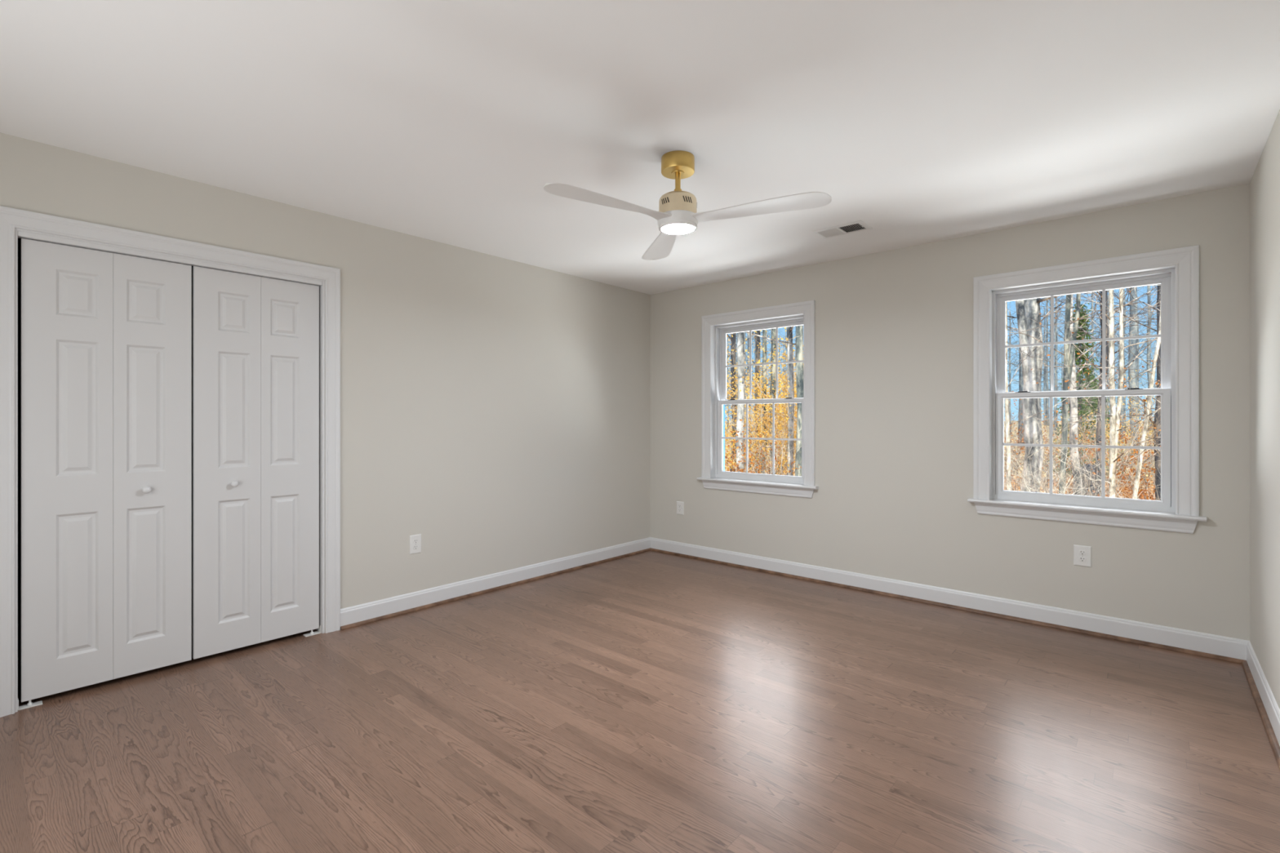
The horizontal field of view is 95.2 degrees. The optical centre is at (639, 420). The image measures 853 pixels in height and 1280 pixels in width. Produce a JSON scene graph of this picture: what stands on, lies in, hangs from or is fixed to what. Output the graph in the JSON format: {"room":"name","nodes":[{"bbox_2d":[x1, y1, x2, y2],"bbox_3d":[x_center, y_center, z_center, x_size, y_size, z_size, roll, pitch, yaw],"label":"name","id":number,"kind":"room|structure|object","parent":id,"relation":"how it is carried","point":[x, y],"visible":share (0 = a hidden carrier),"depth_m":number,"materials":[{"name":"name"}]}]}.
{"room":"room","nodes":[
{"label":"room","id":0,"kind":"room"},
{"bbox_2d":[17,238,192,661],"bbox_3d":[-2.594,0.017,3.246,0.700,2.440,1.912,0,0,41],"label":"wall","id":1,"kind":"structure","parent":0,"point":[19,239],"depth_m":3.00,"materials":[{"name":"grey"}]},
{"bbox_2d":[0,132,649,608],"bbox_3d":[-2.405,0.017,2.839,0.120,2.440,7.450,0,0,41],"label":"wall","id":2,"kind":"structure","parent":0,"point":[495,411],"depth_m":3.98,"materials":[{"name":"grey paint"}]},
{"bbox_2d":[17,238,191,710],"bbox_3d":[-2.462,0.218,2.725,0.066,2.038,0.601,0,0,41],"label":"door","id":3,"kind":"structure","parent":2,"relation":"in","point":[106,337],"depth_m":2.70,"materials":[{"name":"white paint"}]},
{"bbox_2d":[0,205,340,717],"bbox_3d":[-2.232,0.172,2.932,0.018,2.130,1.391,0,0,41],"label":"trim","id":4,"kind":"structure","parent":2,"relation":"attached to","point":[11,218],"depth_m":2.66,"materials":[{"name":"white paint"}]},
{"bbox_2d":[17,231,322,285],"bbox_3d":[-2.264,-0.795,2.956,0.054,0.021,1.210,0,0,41],"label":"trim","id":5,"kind":"structure","parent":2,"relation":"attached to","point":[21,234],"depth_m":2.84,"materials":[{"name":"white paint"}]},
{"bbox_2d":[191,266,321,659],"bbox_3d":[-2.060,0.218,3.183,0.066,2.038,0.600,0,0,41],"label":"door","id":6,"kind":"structure","parent":2,"relation":"in","point":[255,339],"depth_m":3.15,"materials":[{"name":"white paint"}]},
{"bbox_2d":[409,533,421,554],"bbox_3d":[-1.464,0.809,3.815,0.008,0.122,0.080,0,0,41],"label":"electrical outlet","id":7,"kind":"object","parent":2,"relation":"attached to","point":[415,540],"visible":1,"depth_m":3.81,"materials":[{"name":"white plastic"}]},
{"bbox_2d":[340,537,650,626],"bbox_3d":[-0.837,1.178,4.526,0.012,0.118,2.846,0,0,41],"label":"baseboard","id":8,"kind":"structure","parent":2,"relation":"attached to","point":[371,610],"depth_m":4.16,"materials":[{"name":"white paint"}]},
{"bbox_2d":[340,547,650,630],"bbox_3d":[-0.828,1.227,4.511,0.019,0.018,2.832,0,0,41],"label":"trim","id":9,"kind":"structure","parent":2,"relation":"attached to","point":[437,603],"depth_m":4.14,"materials":[{"name":"brown wood"}]},
{"bbox_2d":[0,550,1279,852],"bbox_3d":[-1.127,1.267,1.750,5.038,0.060,7.700,0,0,41],"label":"floor","id":10,"kind":"structure","parent":0,"point":[650,701],"depth_m":2.27,"materials":[{"name":"brown wood"}]},
{"bbox_2d":[0,0,1279,294],"bbox_3d":[-1.121,-1.328,1.758,5.038,0.250,7.720,0,0,41],"label":"ceiling","id":11,"kind":"structure","parent":0,"point":[447,122],"depth_m":2.25,"materials":[{"name":"white paint"}]},
{"bbox_2d":[543,150,831,260],"bbox_3d":[0.149,-1.039,2.572,1.176,0.328,1.120,0,0,41],"label":"ceiling fan","id":12,"kind":"object","parent":11,"relation":"hanging from","point":[677,214],"visible":1,"depth_m":2.60,"materials":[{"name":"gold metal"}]},
{"bbox_2d":[811,220,872,239],"bbox_3d":[1.274,-1.197,3.691,0.315,0.012,0.195,0,0,41],"label":"ceiling vent","id":13,"kind":"object","parent":11,"relation":"in","point":[856,226],"visible":1,"depth_m":3.68,"materials":[{"name":"white metal"}]},
{"bbox_2d":[649,183,1249,640],"bbox_3d":[1.607,0.017,4.386,4.108,2.440,0.170,0,0,41],"label":"wall","id":14,"kind":"structure","parent":0,"point":[894,328],"depth_m":3.94,"materials":[{"name":"grey paint"}]},
{"bbox_2d":[676,501,684,515],"bbox_3d":[0.366,0.804,5.358,0.080,0.118,0.008,0,0,41],"label":"electrical outlet","id":15,"kind":"object","parent":14,"relation":"attached to","point":[680,505],"visible":1,"depth_m":5.35,"materials":[{"name":"white plastic"}]},
{"bbox_2d":[697,300,818,497],"bbox_3d":[0.993,-0.160,4.896,1.108,1.526,0.225,0,0,41],"label":"window","id":16,"kind":"structure","parent":14,"relation":"in","point":[715,328],"depth_m":4.98,"materials":[{"name":"white paint"}]},
{"bbox_2d":[650,547,1244,664],"bbox_3d":[1.581,1.227,4.266,3.963,0.018,0.019,0,0,41],"label":"trim","id":17,"kind":"structure","parent":14,"relation":"attached to","point":[944,605],"depth_m":3.70,"materials":[{"name":"brown wood"}]},
{"bbox_2d":[650,537,1248,660],"bbox_3d":[1.592,1.178,4.278,3.988,0.118,0.012,0,0,41],"label":"baseboard","id":18,"kind":"structure","parent":14,"relation":"attached to","point":[1232,647],"depth_m":3.71,"materials":[{"name":"white paint"}]},
{"bbox_2d":[1073,544,1091,567],"bbox_3d":[2.582,0.792,3.412,0.083,0.120,0.008,0,0,41],"label":"electrical outlet","id":19,"kind":"object","parent":14,"relation":"attached to","point":[1082,554],"visible":1,"depth_m":3.41,"materials":[{"name":"white plastic"}]},
{"bbox_2d":[1079,556,1085,562],"bbox_3d":[2.581,0.811,3.410,0.034,0.027,0.002,0,0,41],"label":"receptacle","id":20,"kind":"object","parent":19,"relation":"attached to","point":[1082,559],"depth_m":3.41,"materials":[{"name":"white plastic"}]},
{"bbox_2d":[1078,550,1086,555],"bbox_3d":[2.581,0.772,3.410,0.034,0.027,0.002,0,0,41],"label":"receptacle","id":21,"kind":"object","parent":19,"relation":"attached to","point":[1080,552],"depth_m":3.41,"materials":[{"name":"white plastic"}]},
{"bbox_2d":[967,244,1206,533],"bbox_3d":[2.600,-0.160,3.485,1.108,1.526,0.225,0,0,41],"label":"window","id":22,"kind":"structure","parent":14,"relation":"in","point":[1176,270],"depth_m":3.41,"materials":[{"name":"white paint"}]},
{"bbox_2d":[1249,109,1279,709],"bbox_3d":[0.738,0.017,0.193,0.120,2.440,7.620,0,0,41],"label":"wall","id":23,"kind":"structure","parent":0,"point":[1264,184],"depth_m":2.56,"materials":[{"name":"grey paint"}]},
{"bbox_2d":[1241,660,1279,769],"bbox_3d":[1.440,1.227,1.117,0.019,0.018,4.937,0,0,41],"label":"trim","id":24,"kind":"structure","parent":23,"relation":"attached to","point":[1273,742],"depth_m":2.43,"materials":[{"name":"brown wood"}]},
{"bbox_2d":[1246,640,1279,746],"bbox_3d":[1.457,1.178,1.112,0.012,0.118,4.950,0,0,41],"label":"baseboard","id":25,"kind":"structure","parent":23,"relation":"attached to","point":[1272,708],"depth_m":2.49,"materials":[{"name":"white paint"}]},
{"label":"outside","id":26,"kind":"structure","parent":0,"visible":0},
{"bbox_2d":[724,420,1155,499],"bbox_3d":[18.488,1.087,53.063,95.000,2.078,95.000,0,0,41],"label":"ground","id":27,"kind":"structure","parent":26,"point":[1127,422],"depth_m":28.12,"materials":[{"name":"brown plant"}]},
{"bbox_2d":[726,333,737,471],"bbox_3d":[1.796,-4.135,13.027,6.132,12.561,6.100,0,0,-3],"label":"bare tree","id":28,"kind":"object","parent":27,"relation":"on","point":[732,339],"visible":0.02,"depth_m":12.93,"materials":[{"name":"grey plant"}]},
{"bbox_2d":[727,333,746,427],"bbox_3d":[8.873,-4.482,57.312,4.235,10.648,6.546,0,0,24],"label":"tree","id":29,"kind":"object","parent":27,"relation":"on","point":[727,334],"visible":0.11,"depth_m":57.59,"materials":[{"name":"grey plant"}]},
{"bbox_2d":[735,332,745,472],"bbox_3d":[2.288,-3.588,10.009,5.358,11.388,5.707,0,0,-38],"label":"tree","id":30,"kind":"object","parent":27,"relation":"on","point":[740,357],"visible":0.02,"depth_m":10.44,"materials":[{"name":"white plant"}]},
{"bbox_2d":[727,329,759,473],"bbox_3d":[3.038,-3.148,13.760,4.949,10.648,6.160,0,0,-2],"label":"bare tree","id":31,"kind":"object","parent":27,"relation":"on","point":[757,349],"visible":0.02,"depth_m":13.45,"materials":[{"name":"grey plant"}]},
{"bbox_2d":[726,328,786,467],"bbox_3d":[4.959,-3.803,26.265,7.309,11.888,4.728,0,0,-17],"label":"tree","id":32,"kind":"object","parent":27,"relation":"on","point":[768,329],"visible":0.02,"depth_m":25.80,"materials":[{"name":"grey plant"}]},
{"bbox_2d":[727,329,786,422],"bbox_3d":[9.000,-3.642,40.921,5.848,10.242,5.338,0,0,-29],"label":"tree","id":33,"kind":"object","parent":27,"relation":"on","point":[760,330],"visible":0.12,"depth_m":40.85,"materials":[{"name":"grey plant"}]},
{"bbox_2d":[727,333,787,411],"bbox_3d":[6.447,-4.469,32.431,5.118,12.869,7.912,0,0,-43],"label":"tree","id":34,"kind":"object","parent":27,"relation":"on","point":[753,333],"visible":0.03,"depth_m":32.58,"materials":[{"name":"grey plant"}]},
{"bbox_2d":[724,327,797,475],"bbox_3d":[3.047,-0.041,12.014,3.697,4.228,4.366,0,0,-10],"label":"leafy shrub","id":35,"kind":"object","parent":27,"relation":"on","point":[779,348],"visible":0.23,"depth_m":11.65,"materials":[{"name":"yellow plant"}]},
{"bbox_2d":[724,336,797,475],"bbox_3d":[2.751,0.122,12.324,5.952,3.991,3.656,0,0,-11],"label":"leafy shrub","id":36,"kind":"object","parent":27,"relation":"on","point":[784,379],"visible":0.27,"depth_m":11.80,"materials":[{"name":"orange plant"}]},
{"bbox_2d":[725,328,796,473],"bbox_3d":[3.016,-0.160,12.505,5.639,4.434,4.512,0,0,41],"label":"leafy shrub","id":37,"kind":"object","parent":27,"relation":"on","point":[783,366],"visible":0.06,"depth_m":11.77,"materials":[{"name":"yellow plant"}]},
{"bbox_2d":[724,360,797,475],"bbox_3d":[2.748,0.581,10.518,4.180,3.059,4.026,0,0,-43],"label":"bush","id":38,"kind":"object","parent":27,"relation":"on","point":[782,459],"visible":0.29,"depth_m":10.20,"materials":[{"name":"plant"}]},
{"bbox_2d":[724,335,797,473],"bbox_3d":[3.743,-0.096,14.503,4.476,4.393,4.681,0,0,41],"label":"leafy shrub","id":39,"kind":"object","parent":27,"relation":"on","point":[726,335],"visible":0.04,"depth_m":14.52,"materials":[{"name":"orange plant"}]},
{"bbox_2d":[726,328,796,464],"bbox_3d":[4.562,-2.590,26.372,5.770,9.385,3.733,0,0,3],"label":"tree","id":40,"kind":"object","parent":27,"relation":"on","point":[744,333],"visible":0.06,"depth_m":26.61,"materials":[{"name":"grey plant"}]},
{"bbox_2d":[727,325,795,426],"bbox_3d":[7.096,-4.355,33.911,7.708,12.537,4.986,0,0,-1],"label":"tree","id":41,"kind":"object","parent":27,"relation":"on","point":[795,326],"visible":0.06,"depth_m":33.53,"materials":[{"name":"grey plant"}]},
{"bbox_2d":[728,332,795,427],"bbox_3d":[5.351,-3.487,25.338,4.510,11.338,6.971,0,0,7],"label":"tree","id":42,"kind":"object","parent":27,"relation":"on","point":[766,332],"visible":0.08,"depth_m":25.07,"materials":[{"name":"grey plant"}]},
{"bbox_2d":[724,338,801,473],"bbox_3d":[2.057,0.203,10.298,3.554,5.329,5.324,0,0,-26],"label":"bush","id":43,"kind":"object","parent":27,"relation":"on","point":[736,339],"visible":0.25,"depth_m":10.26,"materials":[{"name":"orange plant"}]},
{"bbox_2d":[724,395,801,475],"bbox_3d":[1.157,0.829,9.963,3.327,2.495,2.451,0,0,-4],"label":"leafy shrub","id":44,"kind":"object","parent":27,"relation":"on","point":[741,470],"visible":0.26,"depth_m":9.95,"materials":[{"name":"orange plant"}]},
{"bbox_2d":[760,328,767,473],"bbox_3d":[2.749,-3.610,11.497,7.185,11.513,5.093,0,0,0],"label":"bare tree","id":45,"kind":"object","parent":27,"relation":"on","point":[764,332],"visible":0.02,"depth_m":12.36,"materials":[{"name":"grey plant"}]},
{"bbox_2d":[726,324,803,476],"bbox_3d":[2.154,-2.913,9.923,5.215,10.120,4.657,0,0,41],"label":"bare tree","id":46,"kind":"object","parent":27,"relation":"on","point":[799,329],"visible":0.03,"depth_m":9.35,"materials":[{"name":"grey plant"}]},
{"bbox_2d":[768,328,776,473],"bbox_3d":[3.333,-3.881,11.303,7.171,12.017,5.826,0,0,39],"label":"bare tree","id":47,"kind":"object","parent":27,"relation":"on","point":[773,331],"visible":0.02,"depth_m":11.94,"materials":[{"name":"grey plant"}]},
{"bbox_2d":[768,327,796,410],"bbox_3d":[13.800,-4.691,53.672,4.368,10.982,6.752,0,0,-16],"label":"tree","id":48,"kind":"object","parent":27,"relation":"on","point":[786,327],"visible":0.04,"depth_m":53.75,"materials":[{"name":"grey plant"}]},
{"bbox_2d":[786,326,794,475],"bbox_3d":[2.876,-3.711,10.840,5.014,11.622,5.882,0,0,-12],"label":"bare tree","id":49,"kind":"object","parent":27,"relation":"on","point":[789,348],"visible":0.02,"depth_m":10.95,"materials":[{"name":"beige plant"}]},
{"bbox_2d":[1004,308,1048,432],"bbox_3d":[25.130,-3.508,40.421,4.205,10.064,6.305,0,0,15],"label":"tree","id":50,"kind":"object","parent":27,"relation":"on","point":[1009,353],"visible":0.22,"depth_m":39.77,"materials":[{"name":"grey plant"}]},
{"bbox_2d":[1008,300,1064,426],"bbox_3d":[31.576,-5.707,45.790,8.737,13.947,5.827,0,0,-17],"label":"tree","id":51,"kind":"object","parent":27,"relation":"on","point":[1046,301],"visible":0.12,"depth_m":46.26,"materials":[{"name":"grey plant"}]},
{"bbox_2d":[1008,318,1064,421],"bbox_3d":[39.987,-5.873,59.364,6.342,12.168,6.948,0,0,-22],"label":"tree","id":52,"kind":"object","parent":27,"relation":"on","point":[1048,318],"visible":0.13,"depth_m":58.22,"materials":[{"name":"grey plant"}]},
{"bbox_2d":[1007,297,1068,448],"bbox_3d":[21.546,-4.074,31.773,5.208,12.465,7.809,0,0,-22],"label":"tree","id":53,"kind":"object","parent":27,"relation":"on","point":[1020,356],"visible":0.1,"depth_m":32.29,"materials":[{"name":"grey plant"}]},
{"bbox_2d":[1013,296,1064,424],"bbox_3d":[32.581,-4.732,48.137,4.832,11.566,7.245,0,0,-4],"label":"tree","id":54,"kind":"object","parent":27,"relation":"on","point":[1044,330],"visible":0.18,"depth_m":47.46,"materials":[{"name":"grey plant"}]},
{"bbox_2d":[1011,297,1075,436],"bbox_3d":[25.572,-4.738,35.578,5.498,13.160,8.244,0,0,22],"label":"tree","id":55,"kind":"object","parent":27,"relation":"on","point":[1075,297],"visible":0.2,"depth_m":36.39,"materials":[{"name":"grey plant"}]},
{"bbox_2d":[1004,400,1087,478],"bbox_3d":[11.928,0.429,18.466,4.049,3.314,5.335,0,0,-1],"label":"bush","id":56,"kind":"object","parent":27,"relation":"on","point":[1020,400],"visible":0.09,"depth_m":18.42,"materials":[{"name":"orange plant"}]},
{"bbox_2d":[1016,300,1078,430],"bbox_3d":[29.694,-3.603,40.770,4.174,9.990,6.258,0,0,-31],"label":"tree","id":57,"kind":"object","parent":27,"relation":"on","point":[1055,331],"visible":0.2,"depth_m":41.12,"materials":[{"name":"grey plant"}]},
{"bbox_2d":[1004,397,1091,475],"bbox_3d":[14.461,0.500,21.502,4.049,3.314,5.335,0,0,17],"label":"bush","id":58,"kind":"object","parent":27,"relation":"on","point":[1055,397],"visible":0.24,"depth_m":20.82,"materials":[{"name":"orange plant"}]},
{"bbox_2d":[1007,293,1097,427],"bbox_3d":[30.873,-5.227,42.077,5.526,13.228,8.287,0,0,-11],"label":"tree","id":59,"kind":"object","parent":27,"relation":"on","point":[1082,293],"visible":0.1,"depth_m":42.71,"materials":[{"name":"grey plant"}]},
{"bbox_2d":[1048,340,1062,421],"bbox_3d":[47.304,-4.372,64.956,4.253,10.181,6.378,0,0,24],"label":"tree","id":60,"kind":"object","parent":27,"relation":"on","point":[1054,340],"visible":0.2,"depth_m":65.55,"materials":[{"name":"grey plant"}]},
{"bbox_2d":[1004,408,1121,490],"bbox_3d":[9.494,0.872,14.479,3.587,2.549,2.388,0,0,18],"label":"leafy shrub","id":61,"kind":"object","parent":27,"relation":"on","point":[1090,452],"visible":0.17,"depth_m":14.20,"materials":[{"name":"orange plant"}]},
{"bbox_2d":[1004,399,1121,490],"bbox_3d":[9.304,0.637,14.700,4.850,3.013,3.681,0,0,-41],"label":"bush","id":62,"kind":"object","parent":27,"relation":"on","point":[1017,469],"visible":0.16,"depth_m":15.03,"materials":[{"name":"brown plant"}]},
{"bbox_2d":[1007,318,1125,443],"bbox_3d":[21.730,-5.281,31.617,9.540,15.229,6.362,0,0,28],"label":"tree","id":63,"kind":"object","parent":27,"relation":"on","point":[1022,380],"visible":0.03,"depth_m":31.71,"materials":[{"name":"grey plant"}]},
{"bbox_2d":[1004,398,1148,499],"bbox_3d":[5.275,0.827,7.771,3.774,2.490,2.706,0,0,33],"label":"bush","id":64,"kind":"object","parent":27,"relation":"on","point":[1024,474],"visible":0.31,"depth_m":7.76,"materials":[{"name":"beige plant"}]},
{"bbox_2d":[1007,287,1146,492],"bbox_3d":[6.352,-3.252,10.272,5.413,10.819,6.827,0,0,-20],"label":"forked tree","id":65,"kind":"object","parent":27,"relation":"on","point":[1031,311],"visible":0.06,"depth_m":9.50,"materials":[{"name":"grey plant"}]},
{"bbox_2d":[1004,407,1151,486],"bbox_3d":[12.461,0.700,17.223,4.365,2.712,3.313,0,0,37],"label":"bush","id":66,"kind":"object","parent":27,"relation":"on","point":[1055,407],"visible":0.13,"depth_m":17.42,"materials":[{"name":"orange plant"}]},
{"bbox_2d":[1048,302,1109,475],"bbox_3d":[13.472,-0.798,17.968,1.540,5.788,1.541,0,0,-12],"label":"evergreen tree","id":67,"kind":"object","parent":27,"relation":"on","point":[1079,376],"visible":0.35,"depth_m":17.85,"materials":[{"name":"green plant"}]},
{"bbox_2d":[1004,475,1155,500],"bbox_3d":[9.847,1.993,14.250,18.523,0.391,11.664,0,0,0],"label":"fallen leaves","id":68,"kind":"object","parent":27,"relation":"on","point":[1122,489],"visible":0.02,"depth_m":17.29,"materials":[{"name":"brown plant"}]},
{"bbox_2d":[1004,417,1155,495],"bbox_3d":[10.402,0.859,14.107,3.880,2.410,2.945,0,0,-19],"label":"bush","id":69,"kind":"object","parent":27,"relation":"on","point":[1079,418],"visible":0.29,"depth_m":13.92,"materials":[{"name":"orange plant"}]},
{"bbox_2d":[1004,400,1155,495],"bbox_3d":[11.988,0.551,15.846,4.850,3.013,3.681,0,0,43],"label":"bush","id":70,"kind":"object","parent":27,"relation":"on","point":[1094,428],"visible":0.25,"depth_m":15.46,"materials":[{"name":"orange plant"}]},
{"bbox_2d":[1004,306,1160,500],"bbox_3d":[6.961,0.199,8.882,4.072,4.130,5.267,0,0,11],"label":"bush","id":71,"kind":"object","parent":27,"relation":"on","point":[1042,457],"visible":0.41,"depth_m":9.20,"materials":[{"name":"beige plant"}]},
{"bbox_2d":[1004,285,1160,498],"bbox_3d":[6.403,-0.608,8.007,3.257,5.488,2.728,0,0,29],"label":"sapling","id":72,"kind":"object","parent":27,"relation":"on","point":[1144,433],"visible":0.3,"depth_m":7.75,"materials":[{"name":"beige plant"}]},
{"bbox_2d":[1004,288,1160,490],"bbox_3d":[5.345,-1.144,8.448,2.956,6.464,3.356,0,0,-12],"label":"sapling","id":73,"kind":"object","parent":27,"relation":"on","point":[1006,403],"visible":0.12,"depth_m":8.40,"materials":[{"name":"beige plant"}]},
{"bbox_2d":[1004,400,1160,499],"bbox_3d":[5.283,0.901,6.940,2.942,2.366,3.057,0,0,-4],"label":"bush","id":74,"kind":"object","parent":27,"relation":"on","point":[1160,401],"visible":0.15,"depth_m":7.26,"materials":[{"name":"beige plant"}]},
{"bbox_2d":[1004,450,1160,500],"bbox_3d":[5.075,1.159,6.148,2.226,1.727,3.185,0,0,25],"label":"bush","id":75,"kind":"object","parent":27,"relation":"on","point":[1084,451],"visible":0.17,"depth_m":6.64,"materials":[{"name":"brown plant"}]},
{"bbox_2d":[1005,284,1160,497],"bbox_3d":[5.928,-0.852,7.066,3.543,5.929,3.453,0,0,41],"label":"bare tree","id":76,"kind":"object","parent":27,"relation":"on","point":[1115,414],"visible":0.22,"depth_m":7.39,"materials":[{"name":"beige plant"}]},
{"bbox_2d":[1008,285,1157,496],"bbox_3d":[9.219,-2.884,11.378,5.143,10.101,4.791,0,0,10],"label":"bare tree","id":77,"kind":"object","parent":27,"relation":"on","point":[1099,422],"visible":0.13,"depth_m":11.42,"materials":[{"name":"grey plant"}]},
{"bbox_2d":[1007,289,1160,493],"bbox_3d":[7.134,-1.505,9.318,4.739,7.328,3.472,0,0,-39],"label":"bare tree","id":78,"kind":"object","parent":27,"relation":"on","point":[1068,357],"visible":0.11,"depth_m":8.93,"materials":[{"name":"grey plant"}]},
{"bbox_2d":[1013,330,1160,500],"bbox_3d":[6.465,0.343,7.533,3.547,3.490,3.581,0,0,-6],"label":"bush","id":79,"kind":"object","parent":27,"relation":"on","point":[1115,331],"visible":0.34,"depth_m":7.71,"materials":[{"name":"orange plant"}]},
{"bbox_2d":[1080,463,1095,496],"bbox_3d":[10.381,1.558,13.600,0.663,1.090,0.680,0,0,41],"label":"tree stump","id":80,"kind":"object","parent":27,"relation":"on","point":[1087,465],"visible":0.16,"depth_m":13.42,"materials":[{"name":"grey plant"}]},
{"bbox_2d":[1053,376,1124,473],"bbox_3d":[16.291,0.244,21.020,2.124,3.776,2.108,0,0,-13],"label":"evergreen tree","id":81,"kind":"object","parent":27,"relation":"on","point":[1096,380],"visible":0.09,"depth_m":20.77,"materials":[{"name":"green plant"}]},
{"bbox_2d":[1040,286,1139,457],"bbox_3d":[22.271,-6.976,26.221,8.040,17.270,9.128,0,0,-26],"label":"bare tree","id":82,"kind":"object","parent":27,"relation":"on","point":[1134,381],"visible":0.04,"depth_m":25.92,"materials":[{"name":"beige plant"}]},
{"bbox_2d":[1040,397,1153,482],"bbox_3d":[12.227,0.659,15.864,3.054,2.836,3.563,0,0,41],"label":"leafy shrub","id":83,"kind":"object","parent":27,"relation":"on","point":[1107,435],"visible":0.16,"depth_m":15.80,"materials":[{"name":"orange plant"}]},
{"bbox_2d":[1041,287,1156,495],"bbox_3d":[10.553,-2.715,13.216,5.608,9.629,4.393,0,0,-40],"label":"bare tree","id":84,"kind":"object","parent":27,"relation":"on","point":[1072,406],"visible":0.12,"depth_m":13.00,"materials":[{"name":"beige plant"}]},
{"bbox_2d":[1042,288,1156,442],"bbox_3d":[25.666,-4.024,31.949,7.504,11.978,5.004,0,0,12],"label":"tree","id":85,"kind":"object","parent":27,"relation":"on","point":[1122,407],"visible":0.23,"depth_m":31.97,"materials":[{"name":"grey plant"}]},
{"bbox_2d":[1053,288,1145,413],"bbox_3d":[40.095,-6.402,50.450,9.384,14.980,6.258,0,0,33],"label":"tree","id":86,"kind":"object","parent":27,"relation":"on","point":[1092,332],"visible":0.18,"depth_m":50.59,"materials":[{"name":"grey plant"}]},
{"bbox_2d":[1044,396,1154,482],"bbox_3d":[15.716,0.363,18.048,4.233,3.465,5.577,0,0,-39],"label":"bush","id":87,"kind":"object","parent":27,"relation":"on","point":[1142,397],"visible":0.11,"depth_m":18.50,"materials":[{"name":"orange plant"}]},
{"bbox_2d":[1044,285,1156,431],"bbox_3d":[31.660,-6.048,39.626,7.128,13.676,7.808,0,0,-32],"label":"tree","id":88,"kind":"object","parent":27,"relation":"on","point":[1124,301],"visible":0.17,"depth_m":38.36,"materials":[{"name":"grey plant"}]},
{"bbox_2d":[1058,294,1154,421],"bbox_3d":[46.898,-6.594,57.444,6.373,15.254,9.556,0,0,10],"label":"tree","id":89,"kind":"object","parent":27,"relation":"on","point":[1108,397],"visible":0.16,"depth_m":58.30,"materials":[{"name":"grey plant"}]},
{"bbox_2d":[1054,284,1160,500],"bbox_3d":[7.345,-2.005,8.329,4.141,8.209,4.360,0,0,-34],"label":"bare tree","id":90,"kind":"object","parent":27,"relation":"on","point":[1157,482],"visible":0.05,"depth_m":8.60,"materials":[{"name":"brown plant"}]},
{"bbox_2d":[1067,414,1155,498],"bbox_3d":[12.683,0.814,14.750,3.880,2.410,2.945,0,0,-43],"label":"bush","id":91,"kind":"object","parent":27,"relation":"on","point":[1150,461],"visible":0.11,"depth_m":14.49,"materials":[{"name":"orange plant"}]},
{"bbox_2d":[1068,370,1155,471],"bbox_3d":[18.230,-0.095,21.724,4.564,4.088,4.882,0,0,-3],"label":"leafy shrub","id":92,"kind":"object","parent":27,"relation":"on","point":[1135,371],"visible":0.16,"depth_m":21.79,"materials":[{"name":"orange plant"}]},
{"bbox_2d":[1074,414,1155,500],"bbox_3d":[8.043,1.033,9.197,1.890,2.258,1.959,0,0,-17],"label":"leafy shrub","id":93,"kind":"object","parent":27,"relation":"on","point":[1142,491],"visible":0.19,"depth_m":9.19,"materials":[{"name":"orange plant"}]},
{"bbox_2d":[1084,300,1147,383],"bbox_3d":[40.982,-4.884,51.609,4.809,11.512,7.212,0,0,14],"label":"tree","id":94,"kind":"object","parent":27,"relation":"on","point":[1125,300],"visible":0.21,"depth_m":50.59,"materials":[{"name":"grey plant"}]},
{"bbox_2d":[1079,403,1155,493],"bbox_3d":[14.616,0.605,16.028,3.681,3.013,4.850,0,0,-16],"label":"bush","id":95,"kind":"object","parent":27,"relation":"on","point":[1124,419],"visible":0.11,"depth_m":16.72,"materials":[{"name":"orange plant"}]},
{"bbox_2d":[1084,286,1156,415],"bbox_3d":[30.912,-5.288,36.101,8.860,14.143,5.909,0,0,-4],"label":"tree","id":96,"kind":"object","parent":27,"relation":"on","point":[1143,286],"visible":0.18,"depth_m":35.70,"materials":[{"name":"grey plant"}]},
{"bbox_2d":[1098,299,1156,387],"bbox_3d":[41.918,-5.624,50.393,6.042,11.592,6.619,0,0,-29],"label":"tree","id":97,"kind":"object","parent":27,"relation":"on","point":[1137,300],"visible":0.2,"depth_m":49.32,"materials":[{"name":"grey plant"}]},
{"bbox_2d":[1099,285,1157,431],"bbox_3d":[34.292,-6.304,38.847,7.454,14.302,8.166,0,0,31],"label":"tree","id":98,"kind":"object","parent":27,"relation":"on","point":[1148,374],"visible":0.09,"depth_m":38.11,"materials":[{"name":"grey plant"}]},
{"bbox_2d":[1108,306,1156,412],"bbox_3d":[45.880,-5.385,55.470,5.244,12.553,7.864,0,0,-33],"label":"tree","id":99,"kind":"object","parent":27,"relation":"on","point":[1138,307],"visible":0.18,"depth_m":54.61,"materials":[{"name":"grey plant"}]},
{"bbox_2d":[1114,285,1156,387],"bbox_3d":[34.484,-5.676,38.422,7.355,12.882,6.714,0,0,19],"label":"tree","id":100,"kind":"object","parent":27,"relation":"on","point":[1145,286],"visible":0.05,"depth_m":39.04,"materials":[{"name":"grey plant"}]},
{"bbox_2d":[1115,285,1156,415],"bbox_3d":[47.022,-6.525,53.695,9.513,15.186,6.344,0,0,41],"label":"tree","id":101,"kind":"object","parent":27,"relation":"on","point":[1153,286],"visible":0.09,"depth_m":54.61,"materials":[{"name":"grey plant"}]},
{"bbox_2d":[1124,316,1155,419],"bbox_3d":[51.033,-5.693,61.067,7.868,13.263,6.145,0,0,-9],"label":"tree","id":102,"kind":"object","parent":27,"relation":"on","point":[1138,317],"visible":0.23,"depth_m":60.89,"materials":[{"name":"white plant"}]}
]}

